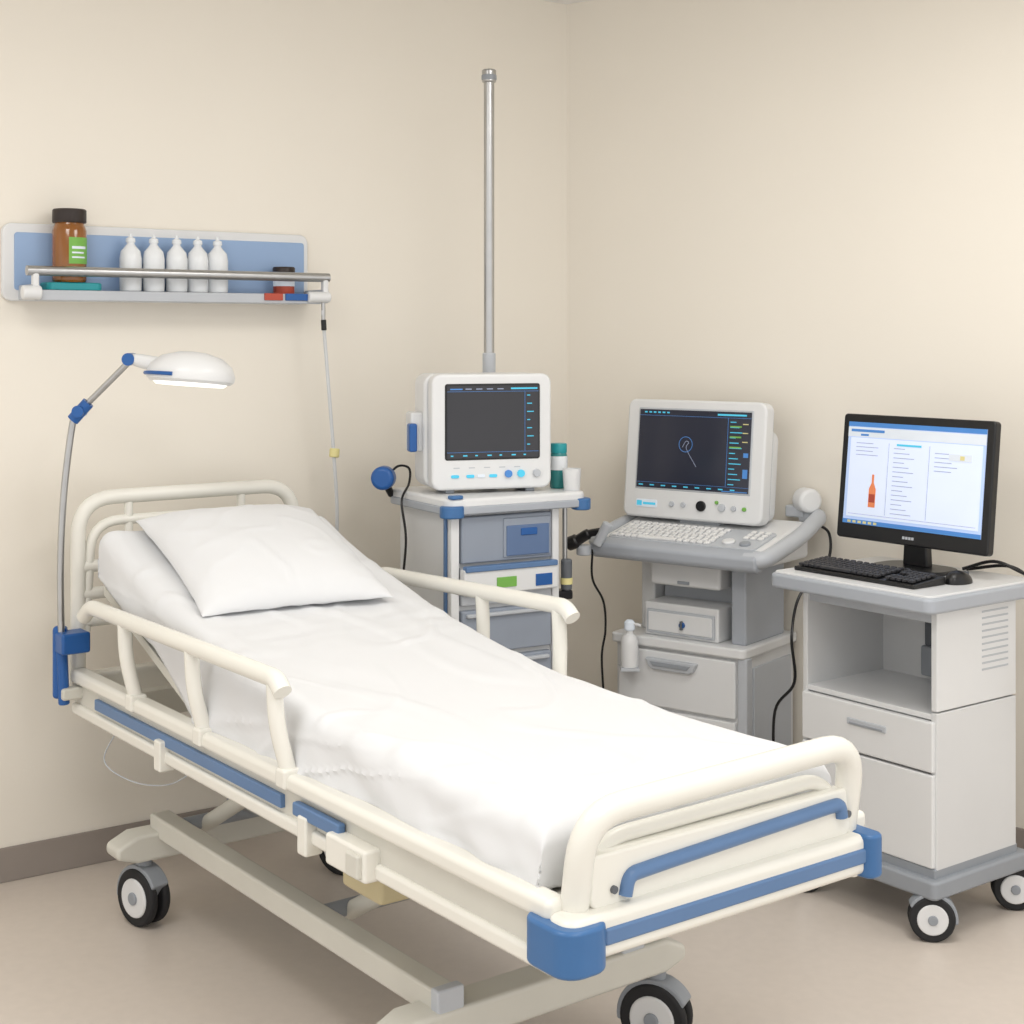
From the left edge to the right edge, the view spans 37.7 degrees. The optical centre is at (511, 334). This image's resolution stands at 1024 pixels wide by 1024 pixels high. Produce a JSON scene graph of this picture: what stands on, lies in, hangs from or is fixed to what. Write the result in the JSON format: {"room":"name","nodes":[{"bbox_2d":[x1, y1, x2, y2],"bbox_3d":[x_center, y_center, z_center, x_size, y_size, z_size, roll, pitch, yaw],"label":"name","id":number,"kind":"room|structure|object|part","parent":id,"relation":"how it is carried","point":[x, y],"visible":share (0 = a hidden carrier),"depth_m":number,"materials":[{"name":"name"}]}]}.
{"room":"hospital room","nodes":[
{"label":"hospital room","id":0,"kind":"room"},
{"bbox_2d":[0,0,566,847],"bbox_3d":[-1.759,0.193,4.425,4.738,2.915,0.102,0,0,-35],"label":"wall","id":1,"kind":"structure","parent":0,"point":[352,128],"depth_m":4.97,"materials":[{"name":"paint"}]},
{"bbox_2d":[0,806,217,882],"bbox_3d":[-1.728,1.597,4.380,4.738,0.105,0.008,0,0,-35],"label":"baseboard","id":2,"kind":"structure","parent":1,"relation":"attached to","point":[17,862],"depth_m":4.61,"materials":[{"name":"plastic"}]},
{"bbox_2d":[1,223,330,304],"bbox_3d":[-1.068,-0.220,4.743,1.035,0.236,0.171,0,0,-35],"label":"wall shelf","id":3,"kind":"object","parent":1,"relation":"attached to","point":[26,248],"visible":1,"depth_m":4.70,"materials":[{"name":"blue plastic"}]},
{"bbox_3d":[-1.416,-0.125,4.420,0.055,0.042,0.042,0,0,-35],"label":"knob","id":4,"kind":"part","parent":3,"relation":"part of","materials":[{"name":"white plastic"}]},
{"bbox_3d":[-1.409,-0.156,4.432,0.020,0.092,0.024,0,0,-35],"label":"rail post","id":5,"kind":"part","parent":3,"relation":"part of","materials":[{"name":"white plastic"}]},
{"bbox_2d":[40,282,101,290],"bbox_3d":[-1.341,-0.145,4.562,0.170,0.026,0.090,0,0,-35],"label":"tray","id":6,"kind":"object","parent":3,"relation":"on","point":[45,285],"visible":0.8,"depth_m":4.52,"materials":[{"name":"plastic"}]},
{"bbox_2d":[52,208,86,282],"bbox_3d":[-1.345,-0.271,4.559,0.102,0.222,0.103,0,0,-20],"label":"medicine bottle","id":7,"kind":"object","parent":6,"relation":"on","point":[69,233],"visible":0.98,"depth_m":4.52,"materials":[{"name":"orange glass"}]},
{"bbox_2d":[72,246,84,248],"bbox_3d":[-1.306,-0.264,4.529,0.006,0.008,0.048,0,0,37],"label":"print","id":8,"kind":"object","parent":7,"relation":"on","point":[73,247],"depth_m":4.52},
{"bbox_2d":[119,234,141,290],"bbox_3d":[-1.188,-0.224,4.672,0.068,0.182,0.068,0,0,-15],"label":"bottle","id":9,"kind":"object","parent":3,"relation":"on","point":[130,255],"visible":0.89,"depth_m":4.64,"materials":[{"name":"white plastic"}]},
{"bbox_2d":[143,235,164,291],"bbox_3d":[-1.126,-0.224,4.715,0.068,0.182,0.068,0,0,36],"label":"bottle","id":10,"kind":"object","parent":3,"relation":"on","point":[153,256],"visible":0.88,"depth_m":4.69,"materials":[{"name":"white plastic"}]},
{"bbox_2d":[166,236,187,291],"bbox_3d":[-1.064,-0.224,4.758,0.068,0.182,0.068,0,0,-3],"label":"bottle","id":11,"kind":"object","parent":3,"relation":"on","point":[176,257],"visible":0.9,"depth_m":4.73,"materials":[{"name":"white plastic"}]},
{"bbox_3d":[-1.020,-0.190,4.704,1.000,0.030,0.030,0,0,-35],"label":"rail","id":12,"kind":"part","parent":3,"relation":"part of","materials":[{"name":"metal"}]},
{"bbox_2d":[187,236,207,292],"bbox_3d":[-1.006,-0.224,4.799,0.068,0.182,0.068,0,0,-40],"label":"bottle","id":13,"kind":"object","parent":3,"relation":"on","point":[197,257],"visible":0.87,"depth_m":4.77,"materials":[{"name":"white plastic"}]},
{"bbox_2d":[208,237,227,292],"bbox_3d":[-0.950,-0.224,4.838,0.068,0.182,0.068,0,0,15],"label":"bottle","id":14,"kind":"object","parent":3,"relation":"on","point":[217,257],"visible":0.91,"depth_m":4.81,"materials":[{"name":"white plastic"}]},
{"bbox_2d":[273,267,294,293],"bbox_3d":[-0.756,-0.178,4.973,0.074,0.092,0.074,0,0,0],"label":"pill bottle","id":15,"kind":"object","parent":3,"relation":"on","point":[284,287],"visible":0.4,"depth_m":4.94,"materials":[{"name":"red plastic"}]},
{"bbox_3d":[-0.640,-0.125,4.964,0.080,0.036,0.036,0,0,-35],"label":"knob","id":16,"kind":"part","parent":3,"relation":"part of","materials":[{"name":"white plastic"}]},
{"bbox_3d":[-0.622,-0.156,4.982,0.020,0.092,0.024,0,0,-35],"label":"rail post","id":17,"kind":"part","parent":3,"relation":"part of","materials":[{"name":"white plastic"}]},
{"bbox_2d":[321,303,339,531],"bbox_3d":[-0.640,0.766,5.035,0.122,1.748,0.096,0,0,39],"label":"iv line","id":18,"kind":"object","parent":3,"relation":"hanging from","point":[334,452],"visible":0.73,"depth_m":5.00,"materials":[{"name":"white plastic"}]},
{"bbox_2d":[0,830,1023,1023],"bbox_3d":[-0.371,1.675,2.341,6.800,0.050,7.082,0,0,0],"label":"floor","id":19,"kind":"structure","parent":0,"point":[845,951],"depth_m":3.94,"materials":[{"name":"plastic"}]},
{"bbox_2d":[55,480,881,1023],"bbox_3d":[-0.275,1.054,3.693,0.916,1.192,2.367,0,0,-37],"label":"hospital bed","id":20,"kind":"object","parent":19,"relation":"on","point":[574,827],"visible":0.86,"depth_m":3.25,"materials":[{"name":"white fabric"}]},
{"bbox_3d":[-1.146,0.718,4.482,0.026,0.465,0.026,0,0,-37],"label":"headboard post","id":21,"kind":"part","parent":20,"relation":"part of","materials":[{"name":"beige plastic"}]},
{"bbox_3d":[-1.022,0.877,4.017,0.075,0.227,0.042,0,0,14],"label":"guard post","id":22,"kind":"part","parent":20,"relation":"part of","materials":[{"name":"beige plastic"}]},
{"bbox_2d":[117,861,167,894],"bbox_3d":[-1.037,1.537,4.209,0.166,0.113,0.055,0,0,39],"label":"hood","id":23,"kind":"object","parent":20,"relation":"attached to","point":[144,877],"depth_m":4.17,"materials":[{"name":"grey plastic"}]},
{"bbox_2d":[53,351,234,705],"bbox_3d":[-1.056,0.556,4.258,0.538,1.019,0.253,0,0,0],"label":"lamp","id":24,"kind":"object","parent":20,"relation":"on","point":[180,368],"visible":0.96,"depth_m":4.30,"materials":[{"name":"metal"}]},
{"bbox_3d":[-1.305,0.945,4.332,0.040,0.210,0.035,0,0,0],"label":"clamp plate","id":25,"kind":"part","parent":24,"relation":"part of","materials":[{"name":"blue plastic"}]},
{"bbox_3d":[-1.160,0.138,4.310,0.144,0.138,0.018,0,0,9],"label":"arm","id":26,"kind":"part","parent":24,"relation":"part of","materials":[{"name":"metal"}]},
{"bbox_3d":[-1.044,0.083,4.291,0.119,0.060,0.047,0,0,11],"label":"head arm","id":27,"kind":"part","parent":24,"relation":"part of","materials":[{"name":"white plastic"}]},
{"bbox_3d":[-0.997,0.106,4.183,0.034,0.014,0.154,0,0,-42],"label":"blue trim","id":28,"kind":"part","parent":24,"relation":"part of","materials":[{"name":"plastic"}]},
{"bbox_2d":[153,380,225,387],"bbox_3d":[-0.914,0.137,4.258,0.208,0.015,0.208,4,-4,0],"label":"diffuser","id":29,"kind":"object","parent":24,"relation":"attached to","point":[191,383],"depth_m":4.17,"materials":[{"name":"white plastic"}]},
{"bbox_3d":[-1.032,1.474,4.205,0.045,0.048,0.045,0,0,39],"label":"stem","id":30,"kind":"part","parent":20,"relation":"part of","materials":[{"name":"grey metal"}]},
{"bbox_3d":[-0.770,0.877,3.681,0.075,0.227,0.042,0,0,14],"label":"guard post","id":31,"kind":"part","parent":20,"relation":"part of","materials":[{"name":"beige plastic"}]},
{"bbox_3d":[-0.850,0.718,4.704,0.026,0.465,0.026,0,0,-37],"label":"headboard post","id":32,"kind":"part","parent":20,"relation":"part of","materials":[{"name":"beige plastic"}]},
{"bbox_2d":[136,504,392,616],"bbox_3d":[-0.708,0.615,4.245,0.552,0.233,0.548,0,0,-32],"label":"pillow","id":33,"kind":"object","parent":20,"relation":"on","point":[248,557],"visible":1,"depth_m":4.11,"materials":[{"name":"white fabric"}]},
{"bbox_3d":[-0.512,0.877,3.337,0.075,0.227,0.042,0,0,14],"label":"guard post","id":34,"kind":"part","parent":20,"relation":"part of","materials":[{"name":"beige plastic"}]},
{"bbox_3d":[-0.593,1.085,3.478,0.040,0.034,2.250,0,0,-37],"label":"rail","id":35,"kind":"part","parent":20,"relation":"part of","materials":[{"name":"beige plastic"}]},
{"bbox_3d":[-0.593,0.990,3.478,0.052,0.040,2.250,0,0,-37],"label":"rail","id":36,"kind":"part","parent":20,"relation":"part of","materials":[{"name":"beige plastic"}]},
{"bbox_3d":[-0.319,1.072,3.033,0.016,0.050,0.050,0,0,-37],"label":"release lever","id":37,"kind":"part","parent":20,"relation":"part of","materials":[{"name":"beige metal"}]},
{"bbox_3d":[-0.272,1.137,3.200,0.120,0.095,0.160,0,0,-37],"label":"actuator motor","id":38,"kind":"part","parent":20,"relation":"part of","materials":[{"name":"beige plastic"}]},
{"bbox_3d":[-0.082,0.850,4.147,0.042,0.277,0.076,0,0,2],"label":"guard post","id":39,"kind":"part","parent":20,"relation":"part of","materials":[{"name":"beige plastic"}]},
{"bbox_3d":[0.122,0.845,3.875,0.042,0.287,0.076,0,0,2],"label":"guard post","id":40,"kind":"part","parent":20,"relation":"part of","materials":[{"name":"beige plastic"}]},
{"bbox_2d":[617,973,690,1018],"bbox_3d":[0.328,1.537,3.470,0.166,0.113,0.055,0,0,24],"label":"hood","id":41,"kind":"object","parent":20,"relation":"attached to","point":[659,996],"depth_m":3.44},
{"bbox_3d":[0.334,1.474,3.467,0.045,0.048,0.045,0,0,24],"label":"stem","id":42,"kind":"part","parent":20,"relation":"part of","materials":[{"name":"grey metal"}]},
{"bbox_3d":[0.395,0.948,2.797,0.673,0.095,0.035,0,0,-37],"label":"footboard panel","id":43,"kind":"part","parent":20,"relation":"part of","materials":[{"name":"beige plastic"}]},
{"bbox_3d":[0.031,0.990,3.946,0.052,0.040,2.250,0,0,-37],"label":"rail","id":44,"kind":"part","parent":20,"relation":"part of","materials":[{"name":"beige plastic"}]},
{"bbox_2d":[371,464,590,668],"bbox_3d":[-0.113,1.035,4.834,0.614,1.230,0.439,0,0,-30],"label":"cart","id":45,"kind":"object","parent":19,"relation":"on","point":[507,537],"visible":0.28,"depth_m":4.70,"materials":[{"name":"white plastic"}]},
{"bbox_3d":[-0.406,0.490,4.867,0.024,0.077,0.080,0,0,21],"label":"disc arm","id":46,"kind":"part","parent":45,"relation":"part of","materials":[{"name":"black plastic"}]},
{"bbox_2d":[406,372,550,493],"bbox_3d":[-0.115,0.311,4.816,0.452,0.377,0.195,0,0,-18],"label":"patient monitor","id":47,"kind":"object","parent":45,"relation":"on","point":[476,430],"visible":1,"depth_m":4.74,"materials":[{"name":"white plastic"}]},
{"bbox_3d":[-0.059,0.270,4.737,0.302,0.201,0.002,0,0,-18],"label":"screen panel","id":48,"kind":"part","parent":47,"relation":"part of","materials":[{"name":"black glass"}]},
{"bbox_3d":[-0.012,0.440,4.757,0.024,0.024,0.020,0,0,-18],"label":"knob","id":49,"kind":"part","parent":47,"relation":"part of","materials":[{"name":"blue plastic"}]},
{"bbox_3d":[0.028,0.440,4.770,0.024,0.024,0.020,0,0,-18],"label":"knob","id":50,"kind":"part","parent":47,"relation":"part of","materials":[{"name":"blue plastic"}]},
{"bbox_3d":[0.078,0.440,4.787,0.024,0.024,0.020,0,0,-18],"label":"knob","id":51,"kind":"part","parent":47,"relation":"part of","materials":[{"name":"grey plastic"}]},
{"bbox_2d":[393,485,583,506],"bbox_3d":[-0.080,0.516,4.858,0.505,0.032,0.420,0,0,-30],"label":"tray","id":52,"kind":"object","parent":45,"relation":"on","point":[414,496],"depth_m":4.73,"materials":[{"name":"white plastic"}]},
{"bbox_2d":[481,69,496,371],"bbox_3d":[-0.077,-0.195,5.030,0.080,1.390,0.080,0,0,0],"label":"pole","id":53,"kind":"object","parent":45,"relation":"on","point":[488,77],"visible":0.61,"depth_m":5.01,"materials":[{"name":"metal"}]},
{"bbox_3d":[-0.012,0.866,4.679,0.295,0.012,0.018,0,0,-30],"label":"drawer pull","id":54,"kind":"part","parent":45,"relation":"part of","materials":[{"name":"silver metal"}]},
{"bbox_3d":[-0.020,0.917,4.693,0.324,0.135,0.026,0,0,-30],"label":"drawer","id":55,"kind":"part","parent":45,"relation":"part of","materials":[{"name":"grey plastic"}]},
{"bbox_3d":[-0.020,0.776,4.693,0.324,0.117,0.026,0,0,-30],"label":"drawer","id":56,"kind":"part","parent":45,"relation":"part of","materials":[{"name":"white plastic"}]},
{"bbox_3d":[-0.020,0.632,4.693,0.324,0.145,0.026,0,0,-30],"label":"drawer","id":57,"kind":"part","parent":45,"relation":"part of","materials":[{"name":"grey plastic"}]},
{"bbox_3d":[-0.003,0.719,4.669,0.330,0.018,0.026,0,0,-30],"label":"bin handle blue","id":58,"kind":"part","parent":45,"relation":"part of","materials":[{"name":"blue plastic"}]},
{"bbox_3d":[0.046,0.633,4.717,0.173,0.123,0.011,0,0,-30],"label":"drawer panel","id":59,"kind":"part","parent":45,"relation":"part of","materials":[{"name":"blue plastic"}]},
{"bbox_3d":[0.048,0.642,4.716,0.155,0.095,0.014,0,0,-30],"label":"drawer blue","id":60,"kind":"part","parent":45,"relation":"part of","materials":[{"name":"plastic"}]},
{"bbox_3d":[-0.020,1.075,4.693,0.324,0.150,0.026,0,0,-30],"label":"drawer","id":61,"kind":"part","parent":45,"relation":"part of","materials":[{"name":"grey plastic"}]},
{"bbox_3d":[-0.012,1.016,4.679,0.295,0.012,0.018,0,0,-30],"label":"drawer pull","id":62,"kind":"part","parent":45,"relation":"part of","materials":[{"name":"grey plastic"}]},
{"bbox_2d":[550,443,567,488],"bbox_3d":[0.152,0.427,4.900,0.059,0.146,0.059,0,0,0],"label":"bottle","id":63,"kind":"object","parent":45,"relation":"on","point":[559,458],"visible":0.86,"depth_m":4.88,"materials":[{"name":"teal plastic"}]},
{"bbox_3d":[0.170,0.720,4.830,0.016,0.360,0.016,0,0,-30],"label":"rod","id":64,"kind":"part","parent":45,"relation":"part of","materials":[{"name":"metal"}]},
{"bbox_2d":[560,558,572,590],"bbox_3d":[0.175,0.770,4.821,0.040,0.100,0.040,0,0,0],"label":"canister","id":65,"kind":"object","parent":45,"relation":"on","point":[566,579],"depth_m":4.81,"materials":[{"name":"grey plastic"}]},
{"bbox_2d":[562,468,580,490],"bbox_3d":[0.193,0.465,4.829,0.060,0.070,0.060,0,0,0],"label":"cup","id":66,"kind":"object","parent":45,"relation":"on","point":[571,476],"visible":1,"depth_m":4.80,"materials":[{"name":"white plastic"}]},
{"bbox_2d":[567,399,831,745],"bbox_3d":[0.639,0.938,5.095,0.764,1.424,0.542,0,0,37],"label":"machine","id":67,"kind":"object","parent":19,"relation":"on","point":[715,648],"visible":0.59,"depth_m":5.03,"materials":[{"name":"white plastic"}]},
{"bbox_2d":[576,544,591,555],"bbox_3d":[0.245,0.733,5.110,0.052,0.035,0.052,0,0,37],"label":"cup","id":68,"kind":"object","parent":67,"relation":"on","point":[581,549],"depth_m":5.09,"materials":[{"name":"grey plastic"}]},
{"bbox_2d":[593,521,611,546],"bbox_3d":[0.305,0.672,5.065,0.068,0.088,0.034,0,0,23],"label":"cup","id":69,"kind":"object","parent":67,"relation":"on","point":[600,540],"depth_m":5.06,"materials":[{"name":"grey plastic"}]},
{"bbox_3d":[0.396,0.679,5.276,0.107,0.126,0.411,0,0,37],"label":"arm handle","id":70,"kind":"part","parent":67,"relation":"part of","materials":[{"name":"white plastic"}]},
{"bbox_2d":[619,619,640,671],"bbox_3d":[0.399,1.044,5.062,0.070,0.168,0.082,0,0,0],"label":"dispenser","id":71,"kind":"object","parent":67,"relation":"attached to","point":[629,642],"visible":1,"depth_m":5.03,"materials":[{"name":"white plastic"}]},
{"bbox_2d":[637,500,654,504],"bbox_3d":[0.468,0.587,5.234,0.075,0.017,0.004,0,-6,37],"label":"print","id":72,"kind":"object","parent":67,"relation":"on","point":[639,502],"depth_m":5.23},
{"bbox_3d":[0.531,1.103,5.000,0.196,0.037,0.022,0,0,37],"label":"drawer handle","id":73,"kind":"part","parent":67,"relation":"part of","materials":[{"name":"grey plastic"}]},
{"bbox_3d":[0.550,1.156,5.009,0.450,0.188,0.025,0,0,37],"label":"drawer","id":74,"kind":"part","parent":67,"relation":"part of","materials":[{"name":"white plastic"}]},
{"bbox_3d":[0.567,0.968,5.026,0.261,0.080,0.018,0,0,37],"label":"accessory drawer","id":75,"kind":"part","parent":67,"relation":"part of","materials":[{"name":"white plastic"}]},
{"bbox_3d":[0.599,0.672,5.024,0.560,0.007,0.178,0,12,37],"label":"key plate","id":76,"kind":"part","parent":67,"relation":"part of","materials":[{"name":"white plastic"}]},
{"bbox_3d":[0.550,1.323,5.009,0.450,0.125,0.025,0,0,37],"label":"drawer","id":77,"kind":"part","parent":67,"relation":"part of","materials":[{"name":"white plastic"}]},
{"bbox_3d":[0.756,1.290,4.870,0.035,0.480,0.040,0,0,37],"label":"post","id":78,"kind":"part","parent":67,"relation":"part of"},
{"bbox_3d":[0.907,0.667,4.917,0.108,0.160,0.458,0,0,37],"label":"arm handle","id":79,"kind":"part","parent":67,"relation":"part of","materials":[{"name":"grey plastic"}]},
{"bbox_2d":[772,556,1023,941],"bbox_3d":[1.169,1.155,4.379,0.548,0.990,0.626,0,0,-37],"label":"cart","id":80,"kind":"object","parent":19,"relation":"on","point":[921,682],"visible":0.78,"depth_m":4.21,"materials":[{"name":"white plastic"}]},
{"bbox_3d":[1.015,1.105,4.567,0.360,0.710,0.018,0,0,-37],"label":"panel","id":81,"kind":"part","parent":80,"relation":"part of","materials":[{"name":"white plastic"}]},
{"bbox_3d":[1.006,1.108,4.259,0.008,0.020,0.140,0,0,-37],"label":"drawer pull","id":82,"kind":"part","parent":80,"relation":"part of","materials":[{"name":"grey metal"}]},
{"bbox_3d":[1.010,1.125,4.272,0.022,0.138,0.471,0,0,-37],"label":"drawer","id":83,"kind":"part","parent":80,"relation":"part of","materials":[{"name":"white plastic"}]},
{"bbox_3d":[1.010,1.327,4.272,0.022,0.255,0.471,0,0,-37],"label":"door","id":84,"kind":"part","parent":80,"relation":"part of","materials":[{"name":"white plastic"}]},
{"bbox_2d":[794,556,944,589],"bbox_3d":[1.027,0.684,4.334,0.140,0.032,0.440,0,0,-37],"label":"keyboard","id":85,"kind":"object","parent":80,"relation":"on","point":[907,578],"visible":1,"depth_m":4.29,"materials":[{"name":"black plastic"}]},
{"bbox_2d":[808,669,933,719],"bbox_3d":[1.151,1.045,4.380,0.348,0.016,0.450,0,0,-37],"label":"cubby shelf","id":86,"kind":"object","parent":80,"relation":"attached to","point":[893,694],"depth_m":4.38,"materials":[{"name":"white plastic"}]},
{"bbox_3d":[1.292,1.105,4.484,0.013,0.710,0.463,0,0,-37],"label":"panel","id":87,"kind":"part","parent":80,"relation":"part of","materials":[{"name":"white plastic"}]},
{"bbox_2d":[837,413,1000,575],"bbox_3d":[1.192,0.473,4.468,0.160,0.454,0.554,0,0,-37],"label":"computer monitor","id":88,"kind":"object","parent":80,"relation":"on","point":[920,484],"visible":0.88,"depth_m":4.44,"materials":[{"name":"black plastic"}]},
{"bbox_2d":[909,894,958,924],"bbox_3d":[1.150,1.562,4.093,0.128,0.088,0.043,0,0,8],"label":"hood","id":89,"kind":"object","parent":80,"relation":"attached to","point":[923,909],"depth_m":4.07,"materials":[{"name":"grey plastic"}]},
{"bbox_2d":[945,570,972,584],"bbox_3d":[1.261,0.681,4.231,0.100,0.037,0.062,0,0,-37],"label":"computer mouse","id":90,"kind":"object","parent":80,"relation":"on","point":[955,577],"visible":1,"depth_m":4.20,"materials":[{"name":"black plastic"}]},
{"bbox_3d":[1.294,0.889,4.196,0.360,0.278,0.020,0,0,-37],"label":"panel","id":91,"kind":"part","parent":80,"relation":"part of","materials":[{"name":"white plastic"}]},
{"bbox_3d":[1.294,1.246,4.196,0.360,0.428,0.020,0,0,-37],"label":"panel","id":92,"kind":"part","parent":80,"relation":"part of","materials":[{"name":"white plastic"}]},
{"bbox_2d":[542,0,590,3],"bbox_3d":[-0.371,-1.290,2.341,6.800,0.050,7.082,0,0,0],"label":"ceiling","id":93,"kind":"structure","parent":0,"point":[555,1],"depth_m":5.69,"materials":[{"name":"paint"}]},
{"bbox_2d":[567,0,1023,828],"bbox_3d":[1.600,0.193,4.761,3.400,2.915,0.100,0,0,37],"label":"wall","id":94,"kind":"structure","parent":0,"point":[812,211],"depth_m":5.16,"materials":[{"name":"paint"}]},
{"bbox_2d":[1016,827,1023,848],"bbox_3d":[1.567,1.597,4.718,3.400,0.105,0.009,0,0,37],"label":"baseboard","id":95,"kind":"structure","parent":94,"relation":"attached to","point":[1019,831],"depth_m":4.69,"materials":[{"name":"plastic"}]}
]}

